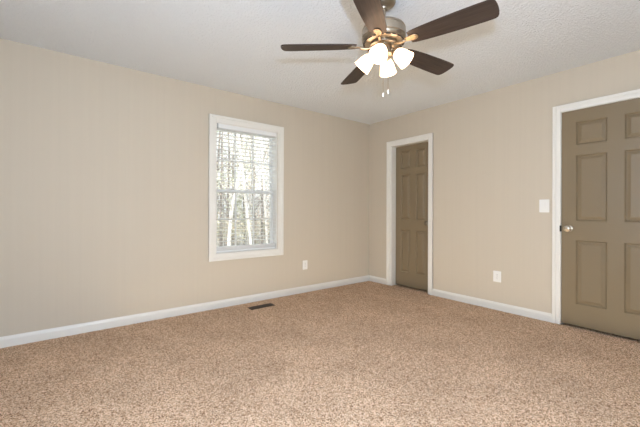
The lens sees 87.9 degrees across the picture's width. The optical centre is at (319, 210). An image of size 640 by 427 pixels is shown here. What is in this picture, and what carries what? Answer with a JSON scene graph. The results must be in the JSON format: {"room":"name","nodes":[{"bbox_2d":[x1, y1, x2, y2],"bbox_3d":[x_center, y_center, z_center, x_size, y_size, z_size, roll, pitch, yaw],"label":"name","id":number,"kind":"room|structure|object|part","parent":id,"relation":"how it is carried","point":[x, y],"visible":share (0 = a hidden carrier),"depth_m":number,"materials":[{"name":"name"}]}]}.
{"room":"empty bedroom","nodes":[
{"label":"empty bedroom","id":0,"kind":"room"},
{"bbox_2d":[0,38,368,336],"bbox_3d":[-0.984,-0.137,3.913,4.630,2.440,0.140,0,0,-38],"label":"wall","id":1,"kind":"structure","parent":0,"point":[104,167],"depth_m":3.18,"materials":[{"name":"paint"}]},
{"bbox_2d":[0,275,368,347],"bbox_3d":[-0.940,1.044,3.853,4.350,0.086,0.014,0,0,-38],"label":"baseboard","id":2,"kind":"structure","parent":1,"relation":"attached to","point":[35,336],"depth_m":3.30,"materials":[{"name":"white wood"}]},
{"bbox_2d":[209,114,283,261],"bbox_3d":[-0.886,-0.252,3.984,0.953,1.621,0.169,0,0,-38],"label":"window","id":3,"kind":"structure","parent":1,"relation":"in","point":[278,163],"depth_m":3.98,"materials":[{"name":"white wood"}]},
{"bbox_3d":[-0.924,-0.596,4.029,0.770,0.765,0.026,0,0,-38],"label":"sash","id":4,"kind":"part","parent":3,"relation":"part of","materials":[{"name":"white plastic"}]},
{"bbox_3d":[-0.909,0.111,4.007,0.770,0.722,0.026,0,0,-38],"label":"sash","id":5,"kind":"part","parent":3,"relation":"part of","materials":[{"name":"white plastic"}]},
{"bbox_2d":[216,123,275,252],"bbox_3d":[-0.870,-0.254,3.959,0.766,1.449,0.071,0,0,-38],"label":"window blind","id":6,"kind":"object","parent":3,"relation":"attached to","point":[221,126],"visible":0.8,"depth_m":3.94,"materials":[{"name":"white plastic"}]},
{"bbox_3d":[-0.877,0.459,3.966,0.762,0.024,0.050,0,0,-38],"label":"rail","id":7,"kind":"part","parent":6,"relation":"part of","materials":[{"name":"white plastic"}]},
{"bbox_2d":[303,260,307,269],"bbox_3d":[-0.199,0.723,4.436,0.078,0.122,0.009,0,0,-38],"label":"wall outlet","id":8,"kind":"object","parent":1,"relation":"attached to","point":[305,262],"visible":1,"depth_m":4.43,"materials":[{"name":"white plastic"}]},
{"bbox_2d":[0,281,639,426],"bbox_3d":[0.859,1.189,2.496,5.790,0.200,4.650,0,0,-38],"label":"floor","id":9,"kind":"structure","parent":0,"point":[368,353],"depth_m":2.27,"materials":[{"name":"carpet"}]},
{"bbox_2d":[248,303,274,309],"bbox_3d":[-0.665,1.086,3.765,0.290,0.012,0.098,0,0,-38],"label":"floor vent","id":10,"kind":"object","parent":9,"relation":"in","point":[268,304],"visible":1,"depth_m":3.75,"materials":[{"name":"brown metal"}]},
{"bbox_2d":[0,0,639,124],"bbox_3d":[0.867,-1.451,2.496,5.790,0.200,4.650,0,0,-38],"label":"ceiling","id":11,"kind":"structure","parent":0,"point":[234,46],"depth_m":2.65,"materials":[{"name":"white paint"}]},
{"bbox_2d":[281,0,499,96],"bbox_3d":[0.447,-1.044,2.155,1.252,0.618,1.278,0,0,-38],"label":"ceiling fan","id":12,"kind":"object","parent":11,"relation":"hanging from","point":[383,36],"visible":1,"depth_m":2.05,"materials":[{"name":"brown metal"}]},
{"bbox_3d":[-0.009,-1.064,2.159,0.490,0.006,0.147,0,12,2],"label":"blade","id":13,"kind":"part","parent":12,"relation":"part of","materials":[{"name":"brown wood"}]},
{"bbox_3d":[0.297,-1.063,2.546,0.147,0.006,0.490,-12,3,-15],"label":"blade","id":14,"kind":"part","parent":12,"relation":"part of","materials":[{"name":"brown wood"}]},
{"bbox_3d":[0.304,-0.976,2.186,0.115,0.094,0.115,48,17,16],"label":"lamp shade","id":15,"kind":"part","parent":12,"relation":"part of","materials":[{"name":"white glass"}]},
{"bbox_3d":[0.263,-1.063,1.748,0.147,0.006,0.490,13,4,20],"label":"blade","id":16,"kind":"part","parent":12,"relation":"part of","materials":[{"name":"brown wood"}]},
{"bbox_3d":[0.365,-0.976,2.036,0.115,0.094,0.115,0,-45,23],"label":"lamp shade","id":17,"kind":"part","parent":12,"relation":"part of","materials":[{"name":"white glass"}]},
{"bbox_3d":[0.367,-0.981,2.041,0.048,0.048,0.076,0,45,23],"label":"light bulb","id":18,"kind":"part","parent":12,"relation":"part of","materials":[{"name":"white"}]},
{"bbox_3d":[0.454,-0.976,2.247,0.115,0.094,0.115,0,45,23],"label":"lamp shade","id":19,"kind":"part","parent":12,"relation":"part of","materials":[{"name":"white glass"}]},
{"bbox_3d":[0.515,-0.976,2.097,0.115,0.094,0.115,-47,-17,16],"label":"lamp shade","id":20,"kind":"part","parent":12,"relation":"part of","materials":[{"name":"white glass"}]},
{"bbox_3d":[0.760,-1.062,2.374,0.490,0.006,0.147,0,-12,-34],"label":"blade","id":21,"kind":"part","parent":12,"relation":"part of","materials":[{"name":"brown wood"}]},
{"bbox_3d":[0.739,-1.062,1.880,0.490,0.006,0.147,0,-12,38],"label":"blade","id":22,"kind":"part","parent":12,"relation":"part of","materials":[{"name":"brown wood"}]},
{"bbox_2d":[369,50,639,313],"bbox_3d":[2.174,-0.127,3.522,0.140,2.440,4.370,0,0,-38],"label":"wall","id":23,"kind":"structure","parent":0,"point":[492,150],"depth_m":3.69,"materials":[{"name":"paint"}]},
{"bbox_2d":[369,275,385,284],"bbox_3d":[0.878,1.050,5.047,0.014,0.086,0.347,0,0,-38],"label":"baseboard","id":24,"kind":"structure","parent":23,"relation":"attached to","point":[371,278],"depth_m":5.04,"materials":[{"name":"white wood"}]},
{"bbox_2d":[386,133,432,294],"bbox_3d":[1.277,0.040,4.649,0.157,2.108,0.769,0,0,-38],"label":"trim","id":25,"kind":"structure","parent":23,"relation":"attached to","point":[392,145],"depth_m":4.85,"materials":[{"name":"white wood"}]},
{"bbox_2d":[396,142,427,290],"bbox_3d":[1.290,0.073,4.647,0.102,2.010,0.600,0,0,-38],"label":"door","id":26,"kind":"structure","parent":23,"relation":"in","point":[411,160],"depth_m":4.66,"materials":[{"name":"brown paint"}]},
{"bbox_2d":[432,289,551,322],"bbox_3d":[1.869,1.053,3.781,0.014,0.086,1.332,0,0,-38],"label":"baseboard","id":27,"kind":"structure","parent":23,"relation":"attached to","point":[544,316],"depth_m":3.67,"materials":[{"name":"white wood"}]},
{"bbox_2d":[493,271,500,282],"bbox_3d":[1.960,0.726,3.672,0.009,0.122,0.084,0,0,-38],"label":"wall outlet","id":28,"kind":"object","parent":23,"relation":"attached to","point":[496,274],"visible":1,"depth_m":3.67,"materials":[{"name":"white plastic"}]},
{"bbox_2d":[539,199,548,211],"bbox_3d":[2.239,-0.049,3.315,0.012,0.130,0.088,0,0,-38],"label":"light switch","id":29,"kind":"object","parent":23,"relation":"attached to","point":[544,203],"visible":1,"depth_m":3.31,"materials":[{"name":"white plastic"}]},
{"bbox_2d":[552,89,639,323],"bbox_3d":[2.632,0.041,2.920,0.157,2.114,0.963,0,0,-38],"label":"trim","id":30,"kind":"structure","parent":23,"relation":"attached to","point":[557,110],"depth_m":3.21,"materials":[{"name":"white wood"}]},
{"bbox_2d":[560,98,639,339],"bbox_3d":[2.572,0.066,2.875,0.102,2.024,0.838,0,0,-38],"label":"door","id":31,"kind":"structure","parent":23,"relation":"in","point":[600,225],"depth_m":2.97,"materials":[{"name":"brown paint"}]},
{"bbox_3d":[2.340,0.167,3.137,0.062,0.062,0.062,0,0,-38],"label":"knob","id":32,"kind":"part","parent":31,"relation":"part of","materials":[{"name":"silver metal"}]},
{"label":"outside","id":33,"kind":"structure","parent":0,"visible":0},
{"bbox_2d":[217,220,269,246],"bbox_3d":[-11.983,2.125,33.639,65.000,0.650,59.500,0,0,-38],"label":"ground","id":34,"kind":"structure","parent":33,"point":[241,243],"depth_m":21.90,"materials":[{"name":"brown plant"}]},
{"bbox_2d":[217,207,240,243],"bbox_3d":[-4.141,0.793,12.244,1.909,2.091,2.325,0,0,-38],"label":"shrub","id":35,"kind":"object","parent":34,"relation":"on","point":[226,207],"visible":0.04,"depth_m":12.22,"materials":[{"name":"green plant"}]},
{"bbox_2d":[217,135,240,236],"bbox_3d":[-6.979,-3.716,22.209,6.497,11.091,4.083,0,0,-6],"label":"tree","id":36,"kind":"object","parent":34,"relation":"on","point":[223,135],"visible":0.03,"depth_m":22.90,"materials":[{"name":"grey plant"}]},
{"bbox_2d":[217,206,244,245],"bbox_3d":[-3.995,0.778,14.363,1.880,2.124,1.487,0,0,4],"label":"shrub","id":37,"kind":"object","parent":34,"relation":"on","point":[234,206],"visible":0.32,"depth_m":14.48,"materials":[{"name":"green plant"}]},
{"bbox_2d":[217,208,245,244],"bbox_3d":[-4.431,0.738,16.032,2.316,2.203,1.645,0,0,-24],"label":"shrub","id":38,"kind":"object","parent":34,"relation":"on","point":[241,208],"visible":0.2,"depth_m":15.95,"materials":[{"name":"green plant"}]},
{"bbox_2d":[217,205,248,245],"bbox_3d":[-3.504,0.758,13.337,1.464,2.169,1.969,0,0,10],"label":"shrub","id":39,"kind":"object","parent":34,"relation":"on","point":[233,231],"visible":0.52,"depth_m":13.30,"materials":[{"name":"grey plant"}]},
{"bbox_2d":[219,140,247,214],"bbox_3d":[-6.682,-2.540,23.821,5.008,8.746,4.938,0,0,-38],"label":"tree","id":40,"kind":"object","parent":34,"relation":"on","point":[224,140],"visible":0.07,"depth_m":23.56,"materials":[{"name":"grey plant"}]},
{"bbox_2d":[222,215,245,244],"bbox_3d":[-4.315,0.890,16.969,1.819,1.901,2.351,0,0,-18],"label":"tree","id":41,"kind":"object","parent":34,"relation":"on","point":[233,215],"visible":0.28,"depth_m":16.81,"materials":[{"name":"grey plant"}]},
{"bbox_2d":[217,138,254,245],"bbox_3d":[-4.802,-3.356,16.457,5.089,10.378,5.437,0,0,-38],"label":"tree","id":42,"kind":"object","parent":34,"relation":"on","point":[236,138],"visible":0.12,"depth_m":16.91,"materials":[{"name":"grey plant"}]},
{"bbox_2d":[217,131,265,246],"bbox_3d":[-3.691,-1.541,13.071,3.926,6.751,2.787,0,0,-38],"label":"evergreen tree","id":43,"kind":"object","parent":34,"relation":"on","point":[221,174],"visible":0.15,"depth_m":12.99,"materials":[{"name":"grey plant"}]},
{"bbox_2d":[217,133,267,244],"bbox_3d":[-3.026,-1.266,10.877,3.628,6.206,3.456,0,0,33],"label":"forked tree","id":44,"kind":"object","parent":34,"relation":"on","point":[243,176],"visible":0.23,"depth_m":10.60,"materials":[{"name":"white plant"}]},
{"bbox_2d":[217,131,267,245],"bbox_3d":[-4.235,-2.564,16.064,4.389,8.796,5.131,0,0,-38],"label":"tree","id":45,"kind":"object","parent":34,"relation":"on","point":[229,152],"visible":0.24,"depth_m":15.80,"materials":[{"name":"grey plant"}]},
{"bbox_2d":[217,131,268,220],"bbox_3d":[-4.589,-2.916,14.042,5.780,9.507,5.433,0,0,-9],"label":"tree","id":46,"kind":"object","parent":34,"relation":"on","point":[219,151],"visible":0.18,"depth_m":14.23,"materials":[{"name":"grey plant"}]},
{"bbox_2d":[217,136,268,242],"bbox_3d":[-3.744,-2.646,17.403,5.267,8.968,4.480,0,0,4],"label":"tree","id":47,"kind":"object","parent":34,"relation":"on","point":[249,202],"visible":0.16,"depth_m":17.82,"materials":[{"name":"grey plant"}]},
{"bbox_2d":[217,134,268,241],"bbox_3d":[-4.772,-3.208,19.605,4.755,10.084,5.267,0,0,8],"label":"tree","id":48,"kind":"object","parent":34,"relation":"on","point":[217,134],"visible":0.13,"depth_m":19.64,"materials":[{"name":"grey plant"}]},
{"bbox_2d":[218,132,268,245],"bbox_3d":[-2.087,-1.546,10.823,2.670,6.771,3.905,0,0,-28],"label":"birch tree","id":49,"kind":"object","parent":34,"relation":"on","point":[232,207],"visible":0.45,"depth_m":10.88,"materials":[{"name":"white plant"}]},
{"bbox_2d":[217,133,269,243],"bbox_3d":[-3.668,-3.405,17.349,4.823,10.487,5.424,0,0,-38],"label":"tree","id":50,"kind":"object","parent":34,"relation":"on","point":[221,133],"visible":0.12,"depth_m":17.57,"materials":[{"name":"grey plant"}]},
{"bbox_2d":[218,134,268,244],"bbox_3d":[-3.895,-2.933,17.593,5.473,9.537,4.705,0,0,-38],"label":"tree","id":51,"kind":"object","parent":34,"relation":"on","point":[240,134],"visible":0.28,"depth_m":17.20,"materials":[{"name":"grey plant"}]},
{"bbox_2d":[218,199,269,244],"bbox_3d":[-3.627,0.626,15.845,2.768,2.431,1.923,0,0,-7],"label":"shrub","id":52,"kind":"object","parent":34,"relation":"on","point":[255,237],"visible":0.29,"depth_m":15.70,"materials":[{"name":"grey plant"}]},
{"bbox_2d":[230,137,265,226],"bbox_3d":[-4.798,-3.899,21.192,4.579,11.468,4.968,0,0,-38],"label":"tree","id":53,"kind":"object","parent":34,"relation":"on","point":[247,137],"visible":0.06,"depth_m":21.18,"materials":[{"name":"grey plant"}]},
{"bbox_2d":[233,134,268,243],"bbox_3d":[-2.469,-1.737,15.265,4.538,7.151,4.336,0,0,-38],"label":"tree","id":54,"kind":"object","parent":34,"relation":"on","point":[233,134],"visible":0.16,"depth_m":15.18,"materials":[{"name":"grey plant"}]},
{"bbox_2d":[238,203,267,244],"bbox_3d":[-2.912,0.755,14.021,1.740,2.177,1.837,0,0,17],"label":"shrub","id":55,"kind":"object","parent":34,"relation":"on","point":[251,203],"visible":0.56,"depth_m":14.34,"materials":[{"name":"grey plant"}]},
{"bbox_2d":[237,135,269,236],"bbox_3d":[-4.293,-2.747,22.605,5.705,9.162,5.250,0,0,-38],"label":"tree","id":56,"kind":"object","parent":34,"relation":"on","point":[247,135],"visible":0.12,"depth_m":22.99,"materials":[{"name":"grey plant"}]},
{"bbox_2d":[245,210,269,242],"bbox_3d":[-3.246,0.832,17.975,1.504,2.023,1.939,0,0,-38],"label":"shrub","id":57,"kind":"object","parent":34,"relation":"on","point":[252,210],"visible":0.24,"depth_m":18.03,"materials":[{"name":"grey plant"}]},
{"bbox_2d":[247,137,269,242],"bbox_3d":[-1.623,-1.837,13.826,3.507,7.357,4.094,0,0,-38],"label":"tree","id":58,"kind":"object","parent":34,"relation":"on","point":[263,196],"visible":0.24,"depth_m":13.55,"materials":[{"name":"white plant"}]},
{"bbox_2d":[251,139,269,233],"bbox_3d":[-4.865,-3.236,27.117,5.139,10.145,5.809,0,0,-38],"label":"tree","id":59,"kind":"object","parent":34,"relation":"on","point":[263,139],"visible":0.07,"depth_m":26.43,"materials":[{"name":"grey plant"}]},
{"bbox_2d":[256,212,269,243],"bbox_3d":[-2.400,0.815,17.014,2.204,2.062,1.506,0,0,-38],"label":"shrub","id":60,"kind":"object","parent":34,"relation":"on","point":[258,212],"visible":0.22,"depth_m":16.86,"materials":[{"name":"grey plant"}]}
]}

